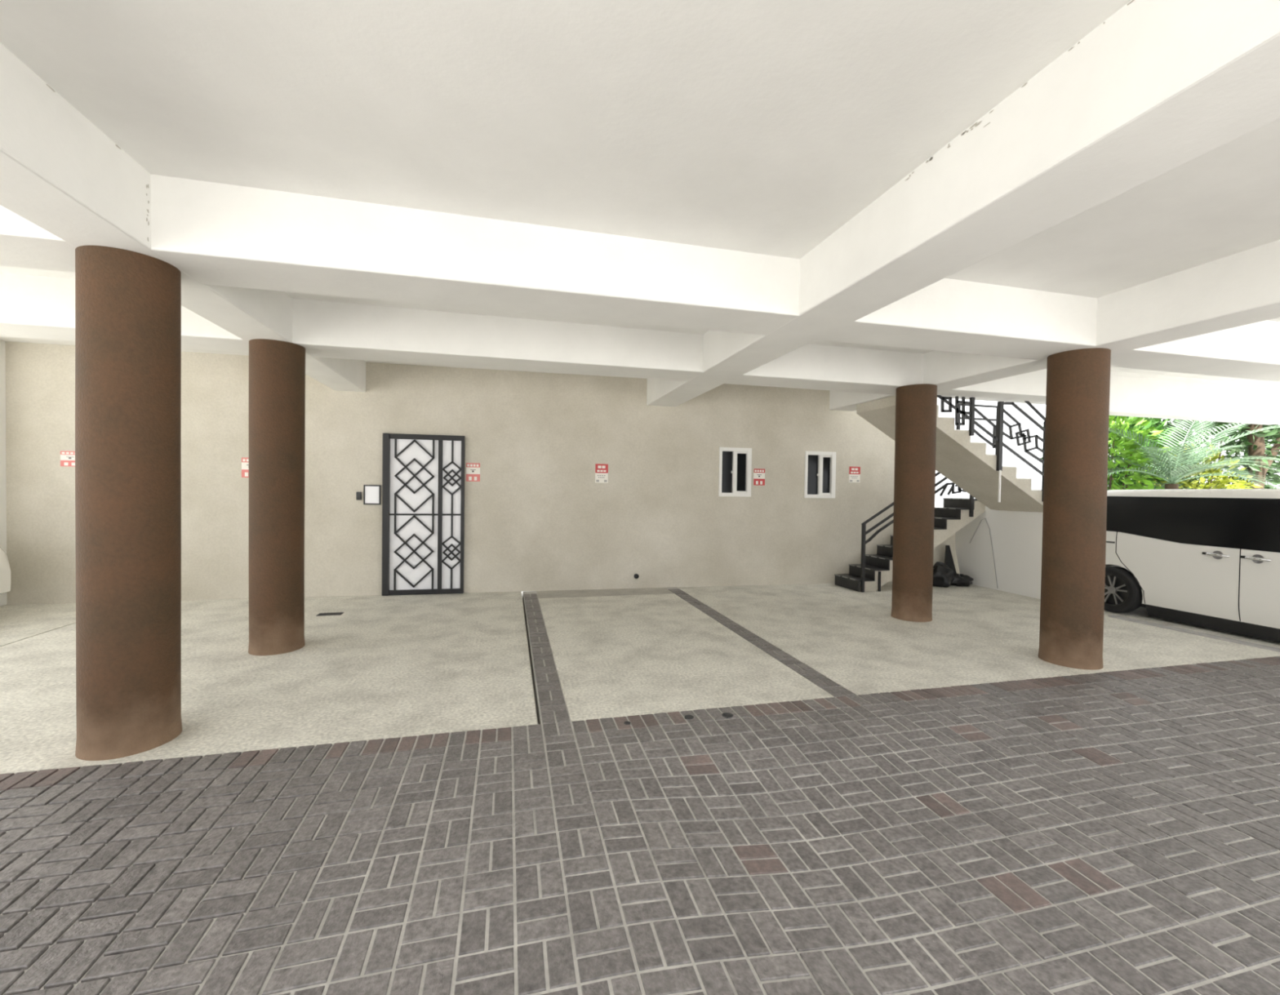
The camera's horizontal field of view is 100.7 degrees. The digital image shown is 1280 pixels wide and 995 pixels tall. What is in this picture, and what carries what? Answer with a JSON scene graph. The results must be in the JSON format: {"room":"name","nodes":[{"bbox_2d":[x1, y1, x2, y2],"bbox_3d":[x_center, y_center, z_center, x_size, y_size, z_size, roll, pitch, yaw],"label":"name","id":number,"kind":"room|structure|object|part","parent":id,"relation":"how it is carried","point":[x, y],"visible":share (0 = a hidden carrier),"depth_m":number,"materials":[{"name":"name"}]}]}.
{"room":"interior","nodes":[
{"label":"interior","id":0,"kind":"room"},
{"bbox_2d":[0,340,7,606],"bbox_3d":[-8.365,-0.304,6.586,0.630,3.358,0.780,1,1,-14],"label":"wall","id":1,"kind":"structure","parent":0,"point":[3,597],"depth_m":6.72,"materials":[{"name":"white paint"}]},
{"bbox_2d":[4,341,959,604],"bbox_3d":[-0.646,-0.230,8.441,15.409,3.358,0.200,1,1,-12],"label":"wall","id":2,"kind":"structure","parent":0,"point":[537,517],"depth_m":8.09,"materials":[{"name":"beige paint"}]},
{"bbox_2d":[60,450,75,466],"bbox_3d":[-7.411,-0.503,6.900,0.210,0.200,0.010,1,1,-12],"label":"parking sign","id":3,"kind":"object","parent":2,"relation":"attached to","point":[67,459],"visible":0.81,"depth_m":6.89,"materials":[{"name":"white"}]},
{"bbox_3d":[-7.411,-0.443,6.899,0.210,0.080,0.002,1,1,-12],"label":"panel","id":4,"kind":"part","parent":3,"relation":"part of","materials":[{"name":"red plastic"}]},
{"bbox_2d":[241,457,248,477],"bbox_3d":[-5.390,-0.412,7.329,0.200,0.275,0.010,1,1,-12],"label":"parking sign","id":5,"kind":"object","parent":2,"relation":"attached to","point":[245,461],"visible":0.43,"depth_m":7.32,"materials":[{"name":"white"}]},
{"bbox_3d":[-5.391,-0.330,7.328,0.200,0.110,0.002,1,1,-12],"label":"panel","id":6,"kind":"part","parent":5,"relation":"part of","materials":[{"name":"red"}]},
{"bbox_2d":[355,492,361,500],"bbox_3d":[-4.034,-0.023,7.610,0.065,0.115,0.036,1,1,-14],"label":"keypad","id":7,"kind":"object","parent":2,"relation":"attached to","point":[358,495],"visible":1,"depth_m":7.60,"materials":[{"name":"black plastic"}]},
{"bbox_2d":[363,484,381,504],"bbox_3d":[-3.863,-0.039,7.653,0.225,0.285,0.020,1,1,-12],"label":"frame","id":8,"kind":"object","parent":2,"relation":"attached to","point":[371,493],"visible":1,"depth_m":7.65,"materials":[{"name":"black metal"}]},
{"bbox_2d":[382,433,465,595],"bbox_3d":[-3.168,0.251,7.793,1.121,2.340,0.105,1,1,-12],"label":"door","id":9,"kind":"structure","parent":2,"relation":"in","point":[423,477],"depth_m":7.79,"materials":[{"name":"black metal"}]},
{"bbox_2d":[389,438,437,590],"bbox_3d":[-3.304,0.254,7.756,0.684,2.221,0.018,1,1,-12],"label":"grille","id":10,"kind":"object","parent":9,"relation":"attached to","point":[413,462],"depth_m":7.77,"materials":[{"name":"black metal"}]},
{"bbox_3d":[-3.309,0.251,7.778,0.666,2.199,0.008,1,1,-12],"label":"panel","id":11,"kind":"part","parent":9,"relation":"part of","materials":[{"name":"white glass"}]},
{"bbox_3d":[-2.799,0.256,7.885,0.264,2.199,0.017,1,1,-14],"label":"panel","id":12,"kind":"part","parent":9,"relation":"part of","materials":[{"name":"white glass"}]},
{"bbox_2d":[441,440,461,588],"bbox_3d":[-2.791,0.259,7.865,0.288,2.221,0.028,1,1,-14],"label":"grille","id":13,"kind":"object","parent":9,"relation":"attached to","point":[451,450],"depth_m":7.87,"materials":[{"name":"black metal"}]},
{"bbox_2d":[466,462,479,481],"bbox_3d":[-2.497,-0.378,7.940,0.200,0.275,0.010,1,1,-12],"label":"parking sign","id":14,"kind":"object","parent":2,"relation":"attached to","point":[473,469],"visible":1,"depth_m":7.94,"materials":[{"name":"white"}]},
{"bbox_3d":[-2.498,-0.295,7.939,0.200,0.110,0.002,1,1,-12],"label":"panel","id":15,"kind":"part","parent":14,"relation":"part of","materials":[{"name":"red plastic"}]},
{"bbox_2d":[595,463,608,483],"bbox_3d":[-0.603,-0.379,8.340,0.200,0.295,0.010,1,1,-12],"label":"parking sign","id":16,"kind":"object","parent":2,"relation":"attached to","point":[601,470],"visible":1,"depth_m":8.34,"materials":[{"name":"white plastic"}]},
{"bbox_2d":[595,475,606,482],"bbox_3d":[-0.603,-0.297,8.339,0.168,0.109,0.002,1,1,-12],"label":"print","id":17,"kind":"object","parent":16,"relation":"attached to","point":[599,478],"depth_m":8.34,"materials":[{"name":"grey"}]},
{"bbox_3d":[-0.601,-0.455,8.336,0.200,0.142,0.002,1,1,-12],"label":"red panel","id":18,"kind":"part","parent":16,"relation":"part of","materials":[{"name":"red plastic"}]},
{"bbox_2d":[718,447,751,497],"bbox_3d":[1.570,-0.422,8.828,0.564,0.810,0.110,1,1,-12],"label":"window","id":19,"kind":"structure","parent":2,"relation":"in","point":[735,474],"depth_m":8.81,"materials":[{"name":"white paint"}]},
{"bbox_3d":[1.435,-0.424,8.815,0.201,0.686,0.010,1,1,-12],"label":"pane","id":20,"kind":"part","parent":19,"relation":"part of","materials":[{"name":"black glass"}]},
{"bbox_3d":[1.654,-0.421,8.846,0.245,0.686,0.077,1,1,-14],"label":"sash","id":21,"kind":"part","parent":19,"relation":"part of","materials":[{"name":"white paint"}]},
{"bbox_3d":[1.683,-0.421,8.867,0.178,0.626,0.010,1,1,-12],"label":"pane","id":22,"kind":"part","parent":19,"relation":"part of","materials":[{"name":"black glass"}]},
{"bbox_2d":[753,468,764,485],"bbox_3d":[1.999,-0.342,8.890,0.200,0.275,0.010,1,1,-12],"label":"parking sign","id":23,"kind":"object","parent":2,"relation":"attached to","point":[758,473],"visible":1,"depth_m":8.89,"materials":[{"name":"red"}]},
{"bbox_3d":[1.998,-0.260,8.889,0.200,0.110,0.002,1,1,-12],"label":"panel","id":24,"kind":"part","parent":23,"relation":"part of","materials":[{"name":"red plastic"}]},
{"bbox_2d":[804,451,835,498],"bbox_3d":[3.086,-0.390,9.149,0.577,0.800,0.110,1,1,-12],"label":"window","id":25,"kind":"structure","parent":2,"relation":"in","point":[820,469],"depth_m":9.14,"materials":[{"name":"white paint"}]},
{"bbox_3d":[2.957,-0.391,9.137,0.227,0.676,0.010,1,1,-12],"label":"pane","id":26,"kind":"part","parent":25,"relation":"part of","materials":[{"name":"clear glass"}]},
{"bbox_3d":[3.183,-0.389,9.169,0.232,0.676,0.077,1,1,-14],"label":"sash","id":27,"kind":"part","parent":25,"relation":"part of","materials":[{"name":"white paint"}]},
{"bbox_3d":[3.212,-0.389,9.191,0.164,0.616,0.010,1,1,-12],"label":"pane","id":28,"kind":"part","parent":25,"relation":"part of","materials":[{"name":"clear glass"}]},
{"bbox_2d":[848,466,860,482],"bbox_3d":[3.745,-0.399,9.257,0.215,0.275,0.010,1,1,-12],"label":"parking sign","id":29,"kind":"object","parent":2,"relation":"attached to","point":[854,472],"visible":1,"depth_m":9.25,"materials":[{"name":"white"}]},
{"bbox_3d":[3.746,-0.471,9.254,0.215,0.132,0.002,1,1,-12],"label":"red panel","id":30,"kind":"part","parent":29,"relation":"part of","materials":[{"name":"red plastic"}]},
{"bbox_2d":[0,582,1279,994],"bbox_3d":[0.499,1.609,3.119,20.500,0.125,11.750,1,1,-14],"label":"floor","id":31,"kind":"structure","parent":0,"point":[68,811],"depth_m":2.73,"materials":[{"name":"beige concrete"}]},
{"bbox_2d":[0,546,10,594],"bbox_3d":[-9.410,0.536,4.994,4.670,1.702,1.822,1,1,-14],"label":"parked car","id":32,"kind":"object","parent":31,"relation":"on","point":[5,571],"visible":1,"depth_m":6.10,"materials":[{"name":"white metal"}]},
{"bbox_2d":[75,244,182,760],"bbox_3d":[-3.116,0.038,3.247,0.472,2.930,0.476,1,1,-14],"label":"round column","id":33,"kind":"structure","parent":31,"relation":"on","point":[128,303],"depth_m":3.07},
{"bbox_2d":[248,338,305,655],"bbox_3d":[-3.507,0.001,5.131,0.456,2.930,0.462,1,1,-14],"label":"round column","id":34,"kind":"structure","parent":31,"relation":"on","point":[277,368],"depth_m":4.95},
{"bbox_2d":[315,612,343,616],"bbox_3d":[-3.813,1.434,6.529,0.270,0.009,0.130,1,1,-14],"label":"floor drain","id":35,"kind":"object","parent":31,"relation":"on","point":[331,613],"visible":1,"depth_m":6.50,"materials":[{"name":"grey metal"}]},
{"bbox_2d":[684,715,693,719],"bbox_3d":[0.344,1.544,3.723,0.064,0.016,0.064,1,1,-14],"label":"cap","id":36,"kind":"object","parent":31,"relation":"on","point":[686,717],"visible":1,"depth_m":3.72,"materials":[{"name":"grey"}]},
{"bbox_2d":[721,712,733,719],"bbox_3d":[0.620,1.548,3.761,0.080,0.016,0.080,1,1,-14],"label":"cap","id":37,"kind":"object","parent":31,"relation":"on","point":[727,715],"visible":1,"depth_m":3.75,"materials":[{"name":"grey metal"}]},
{"bbox_2d":[890,383,937,622],"bbox_3d":[3.487,0.069,6.754,0.474,2.930,0.474,1,1,-14],"label":"round column","id":38,"kind":"structure","parent":31,"relation":"on","point":[916,405],"depth_m":6.57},
{"bbox_2d":[834,395,1043,599],"bbox_3d":[5.181,0.049,8.535,3.832,2.956,1.870,1,1,-14],"label":"staircase","id":39,"kind":"structure","parent":31,"relation":"on","point":[1015,522],"depth_m":8.44,"materials":[{"name":"beige concrete"}]},
{"bbox_2d":[860,471,973,592],"bbox_3d":[4.567,0.341,8.687,2.146,2.352,0.044,1,1,-14],"label":"stair railing","id":40,"kind":"object","parent":39,"relation":"attached to","point":[864,532],"visible":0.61,"depth_m":8.51,"materials":[{"name":"black metal"}]},
{"bbox_3d":[3.554,0.962,8.449,0.045,1.090,0.044,1,1,-14],"label":"post","id":41,"kind":"part","parent":40,"relation":"part of","materials":[{"name":"black metal"}]},
{"bbox_3d":[3.852,1.350,8.530,0.030,0.320,0.030,1,1,-14],"label":"post","id":42,"kind":"part","parent":40,"relation":"part of","materials":[{"name":"black metal"}]},
{"bbox_3d":[4.574,-0.188,8.678,2.146,1.293,0.030,1,1,-14],"label":"handrail","id":43,"kind":"part","parent":40,"relation":"part of","materials":[{"name":"black metal"}]},
{"bbox_3d":[4.574,-0.021,8.682,2.101,1.278,0.030,1,1,-14],"label":"rail","id":44,"kind":"part","parent":40,"relation":"part of","materials":[{"name":"black metal"}]},
{"bbox_3d":[4.572,0.132,8.684,2.101,1.273,0.030,1,1,-14],"label":"rail","id":45,"kind":"part","parent":40,"relation":"part of","materials":[{"name":"black metal"}]},
{"bbox_3d":[5.589,-0.243,8.929,0.045,1.140,0.044,1,1,-14],"label":"post","id":46,"kind":"part","parent":40,"relation":"part of","materials":[{"name":"black metal"}]},
{"bbox_2d":[955,403,997,454],"bbox_3d":[5.566,-0.743,8.743,0.840,1.575,0.040,1,1,-14],"label":"guard rail","id":47,"kind":"object","parent":39,"relation":"on","point":[957,427],"visible":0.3,"depth_m":8.73,"materials":[{"name":"black metal"}]},
{"bbox_3d":[5.179,-0.905,8.644,0.040,1.258,0.040,1,1,-14],"label":"post","id":48,"kind":"part","parent":47,"relation":"part of","materials":[{"name":"black metal"}]},
{"bbox_3d":[5.573,-1.291,8.734,0.800,0.030,0.030,1,1,-14],"label":"rail","id":49,"kind":"part","parent":47,"relation":"part of","materials":[{"name":"black metal"}]},
{"bbox_3d":[5.576,-1.511,8.730,0.800,0.030,0.030,1,1,-14],"label":"rail","id":50,"kind":"part","parent":47,"relation":"part of","materials":[{"name":"black metal"}]},
{"bbox_3d":[5.954,-0.740,8.839,0.040,1.575,0.040,1,1,-14],"label":"post","id":51,"kind":"part","parent":47,"relation":"part of","materials":[{"name":"black metal"}]},
{"bbox_2d":[968,518,998,588],"bbox_3d":[5.854,0.922,9.039,0.014,1.156,0.581,1,1,-14],"label":"cord","id":52,"kind":"object","parent":39,"relation":"hanging from","point":[984,518],"visible":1,"depth_m":8.89,"materials":[{"name":"grey plastic"}]},
{"bbox_2d":[937,395,1045,502],"bbox_3d":[4.903,-0.834,7.469,2.140,1.770,0.050,1,1,-14],"label":"stair railing","id":53,"kind":"object","parent":39,"relation":"attached to","point":[1000,421],"visible":0.9,"depth_m":7.50,"materials":[{"name":"black metal"}]},
{"bbox_3d":[4.627,-1.211,7.393,0.050,0.700,0.044,1,1,-14],"label":"post","id":54,"kind":"part","parent":53,"relation":"part of","materials":[{"name":"black metal"}]},
{"bbox_3d":[4.818,-0.844,7.448,0.420,0.268,0.022,1,1,-14],"label":"rail","id":55,"kind":"part","parent":53,"relation":"part of","materials":[{"name":"black metal"}]},
{"bbox_3d":[4.819,-0.987,7.445,0.423,0.582,0.022,1,1,-14],"label":"rail","id":56,"kind":"part","parent":53,"relation":"part of","materials":[{"name":"black metal"}]},
{"bbox_2d":[997,470,1001,502],"bbox_3d":[5.087,-0.159,7.503,0.032,0.455,0.032,1,1,-14],"label":"conduit","id":57,"kind":"object","parent":53,"relation":"attached to","point":[999,471],"visible":1,"depth_m":7.49,"materials":[{"name":"white paint"}]},
{"bbox_3d":[5.098,-0.867,7.517,0.060,0.980,0.050,1,1,-14],"label":"post","id":58,"kind":"part","parent":53,"relation":"part of","materials":[{"name":"black metal"}]},
{"bbox_3d":[5.520,-1.153,7.616,0.830,0.413,0.022,1,1,-14],"label":"rail","id":59,"kind":"part","parent":53,"relation":"part of","materials":[{"name":"black metal"}]},
{"bbox_3d":[5.721,-0.586,7.677,0.390,0.212,0.022,1,1,-14],"label":"rail","id":60,"kind":"part","parent":53,"relation":"part of","materials":[{"name":"black metal"}]},
{"bbox_3d":[5.528,-1.400,7.613,0.869,0.626,0.022,1,1,-14],"label":"handrail","id":61,"kind":"part","parent":53,"relation":"part of","materials":[{"name":"black metal"}]},
{"bbox_3d":[5.899,-0.524,7.722,0.050,1.170,0.044,1,1,-14],"label":"post","id":62,"kind":"part","parent":53,"relation":"part of","materials":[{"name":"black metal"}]},
{"bbox_2d":[933,561,954,587],"bbox_3d":[5.101,1.307,9.077,0.448,0.420,0.410,1,1,-14],"label":"bag","id":63,"kind":"object","parent":31,"relation":"on","point":[943,575],"visible":0.81,"depth_m":8.95,"materials":[{"name":"black plastic"}]},
{"bbox_2d":[944,545,956,574],"bbox_3d":[5.572,1.187,9.514,0.320,0.660,0.058,1,1,-14],"label":"leaning board","id":64,"kind":"object","parent":31,"relation":"on","point":[948,561],"visible":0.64,"depth_m":9.50,"materials":[{"name":"black wood"}]},
{"bbox_2d":[951,573,973,586],"bbox_3d":[5.538,1.419,9.159,0.481,0.205,0.354,1,1,-14],"label":"tarp","id":65,"kind":"object","parent":31,"relation":"on","point":[960,580],"visible":0.88,"depth_m":9.07,"materials":[{"name":"black plastic"}]},
{"bbox_2d":[1038,347,1111,670],"bbox_3d":[4.142,0.107,5.062,0.482,2.930,0.482,1,1,-14],"label":"round column","id":66,"kind":"structure","parent":31,"relation":"on","point":[1074,516],"depth_m":4.88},
{"bbox_2d":[1104,488,1279,642],"bbox_3d":[7.695,0.758,5.751,1.822,1.702,4.670,1,1,-14],"label":"van","id":67,"kind":"object","parent":31,"relation":"on","point":[1210,558],"visible":0.89,"depth_m":6.36,"materials":[{"name":"white painted metal"},{"name":"dark glass"},{"name":"rubber"}]},
{"bbox_3d":[6.686,0.666,6.154,0.056,0.037,0.216,1,1,-14],"label":"door handle","id":68,"kind":"part","parent":67,"relation":"part of","materials":[{"name":"silver metal"}]},
{"bbox_3d":[6.768,0.673,5.824,0.056,0.037,0.216,1,1,-14],"label":"door handle","id":69,"kind":"part","parent":67,"relation":"part of","materials":[{"name":"silver metal"}]},
{"bbox_2d":[1108,614,1279,652],"bbox_3d":[6.824,1.600,4.945,0.097,0.022,4.262,0,1,-17],"label":"trim","id":70,"kind":"structure","parent":31,"relation":"on","point":[1251,644],"depth_m":6.11,"materials":[{"name":"grey"}]},
{"bbox_2d":[0,0,1279,385],"bbox_3d":[1.776,-1.716,3.394,18.950,0.635,11.800,1,1,-14],"label":"ceiling","id":71,"kind":"structure","parent":0,"point":[758,126],"depth_m":2.47,"materials":[{"name":"white paint"}]},
{"bbox_2d":[0,42,365,391],"bbox_3d":[-2.771,-1.642,2.072,0.410,0.478,11.420,1,1,-14],"label":"ceiling beam","id":72,"kind":"structure","parent":71,"relation":"attached to","point":[60,172],"depth_m":2.67,"materials":[{"name":"white paint"}]},
{"bbox_2d":[0,173,1279,382],"bbox_3d":[1.528,-1.623,4.391,18.950,0.476,0.550,1,1,-14],"label":"ceiling beam","id":73,"kind":"structure","parent":71,"relation":"attached to","point":[215,233],"depth_m":3.66,"materials":[{"name":"white paint"}]},
{"bbox_2d":[0,271,1279,404],"bbox_3d":[1.034,-1.663,6.380,18.950,0.476,0.550,1,1,-14],"label":"ceiling beam","id":74,"kind":"structure","parent":71,"relation":"attached to","point":[32,306],"depth_m":5.59,"materials":[{"name":"white paint"}]},
{"bbox_2d":[1109,374,1279,425],"bbox_3d":[8.131,-1.460,7.984,4.400,0.525,0.260,1,1,-14],"label":"trim","id":75,"kind":"structure","parent":74,"relation":"attached to","point":[1129,396],"depth_m":7.88,"materials":[{"name":"white paint"}]},
{"bbox_2d":[646,0,1279,406],"bbox_3d":[1.694,-1.598,3.098,0.490,0.478,11.260,1,1,-14],"label":"ceiling beam","id":76,"kind":"structure","parent":71,"relation":"attached to","point":[1157,86],"depth_m":2.23,"materials":[{"name":"white paint"}]},
{"bbox_2d":[829,240,1279,411],"bbox_3d":[4.607,-1.566,3.542,0.440,0.478,10.720,1,1,-14],"label":"ceiling beam","id":77,"kind":"structure","parent":71,"relation":"attached to","point":[1242,288],"depth_m":4.28,"materials":[{"name":"white paint"}]},
{"label":"outside","id":78,"kind":"structure","parent":0,"visible":0},
{"bbox_2d":[521,505,942,724],"bbox_3d":[-0.025,1.805,0.030,120.000,0.190,120.000,1,1,-14],"label":"ground","id":79,"kind":"structure","parent":78,"point":[935,505],"depth_m":5.21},
{"bbox_2d":[1040,415,1171,488],"bbox_3d":[12.218,-0.815,13.932,3.434,4.931,2.284,1,1,-14],"label":"tree","id":80,"kind":"object","parent":79,"relation":"on","point":[1159,423],"visible":0.02,"depth_m":13.32,"materials":[{"name":"green plant"}]},
{"bbox_2d":[1106,415,1171,490],"bbox_3d":[10.404,-0.299,11.863,1.872,3.916,2.055,1,1,9],"label":"shrub","id":81,"kind":"object","parent":79,"relation":"on","point":[1128,443],"visible":0.34,"depth_m":11.36,"materials":[{"name":"green plant"}]},
{"bbox_3d":[10.364,0.185,11.902,0.884,2.946,0.709,0,1,-24],"label":"stem","id":82,"kind":"part","parent":81,"relation":"part of","materials":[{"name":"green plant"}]},
{"bbox_2d":[1106,415,1183,489],"bbox_3d":[11.466,-0.390,12.704,2.642,4.102,2.271,1,1,-14],"label":"shrub","id":83,"kind":"object","parent":79,"relation":"on","point":[1157,420],"visible":0.1,"depth_m":12.21,"materials":[{"name":"green plant"}]},
{"bbox_3d":[11.383,0.134,12.795,1.230,3.048,0.834,0,1,-45],"label":"stem","id":84,"kind":"part","parent":83,"relation":"part of","materials":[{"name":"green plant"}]},
{"bbox_2d":[1107,419,1279,488],"bbox_3d":[11.168,-0.089,10.969,4.100,3.543,3.406,1,1,-14],"label":"palm","id":85,"kind":"object","parent":79,"relation":"on","point":[1188,462],"visible":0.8,"depth_m":10.81,"materials":[{"name":"green plant"}]},
{"bbox_2d":[1137,444,1263,489],"bbox_3d":[12.480,0.225,11.924,2.228,2.927,2.023,1,1,-14],"label":"shrub","id":86,"kind":"object","parent":79,"relation":"on","point":[1223,483],"visible":0.17,"depth_m":11.54,"materials":[{"name":"green plant"}]},
{"bbox_2d":[1143,417,1279,488],"bbox_3d":[14.484,-0.780,13.478,3.774,4.941,2.745,1,1,-14],"label":"tree","id":87,"kind":"object","parent":79,"relation":"on","point":[1270,474],"visible":0.15,"depth_m":12.75,"materials":[{"name":"green plant"}]},
{"bbox_3d":[14.478,-0.206,13.477,1.535,3.792,1.330,1,1,-14],"label":"stem","id":88,"kind":"part","parent":87,"relation":"part of","materials":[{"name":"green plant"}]},
{"bbox_2d":[1162,419,1279,488],"bbox_3d":[14.201,-1.118,12.442,4.188,5.648,3.301,1,1,-14],"label":"tree","id":89,"kind":"object","parent":79,"relation":"on","point":[1258,439],"visible":0.13,"depth_m":12.35,"materials":[{"name":"green plant"}]}
]}

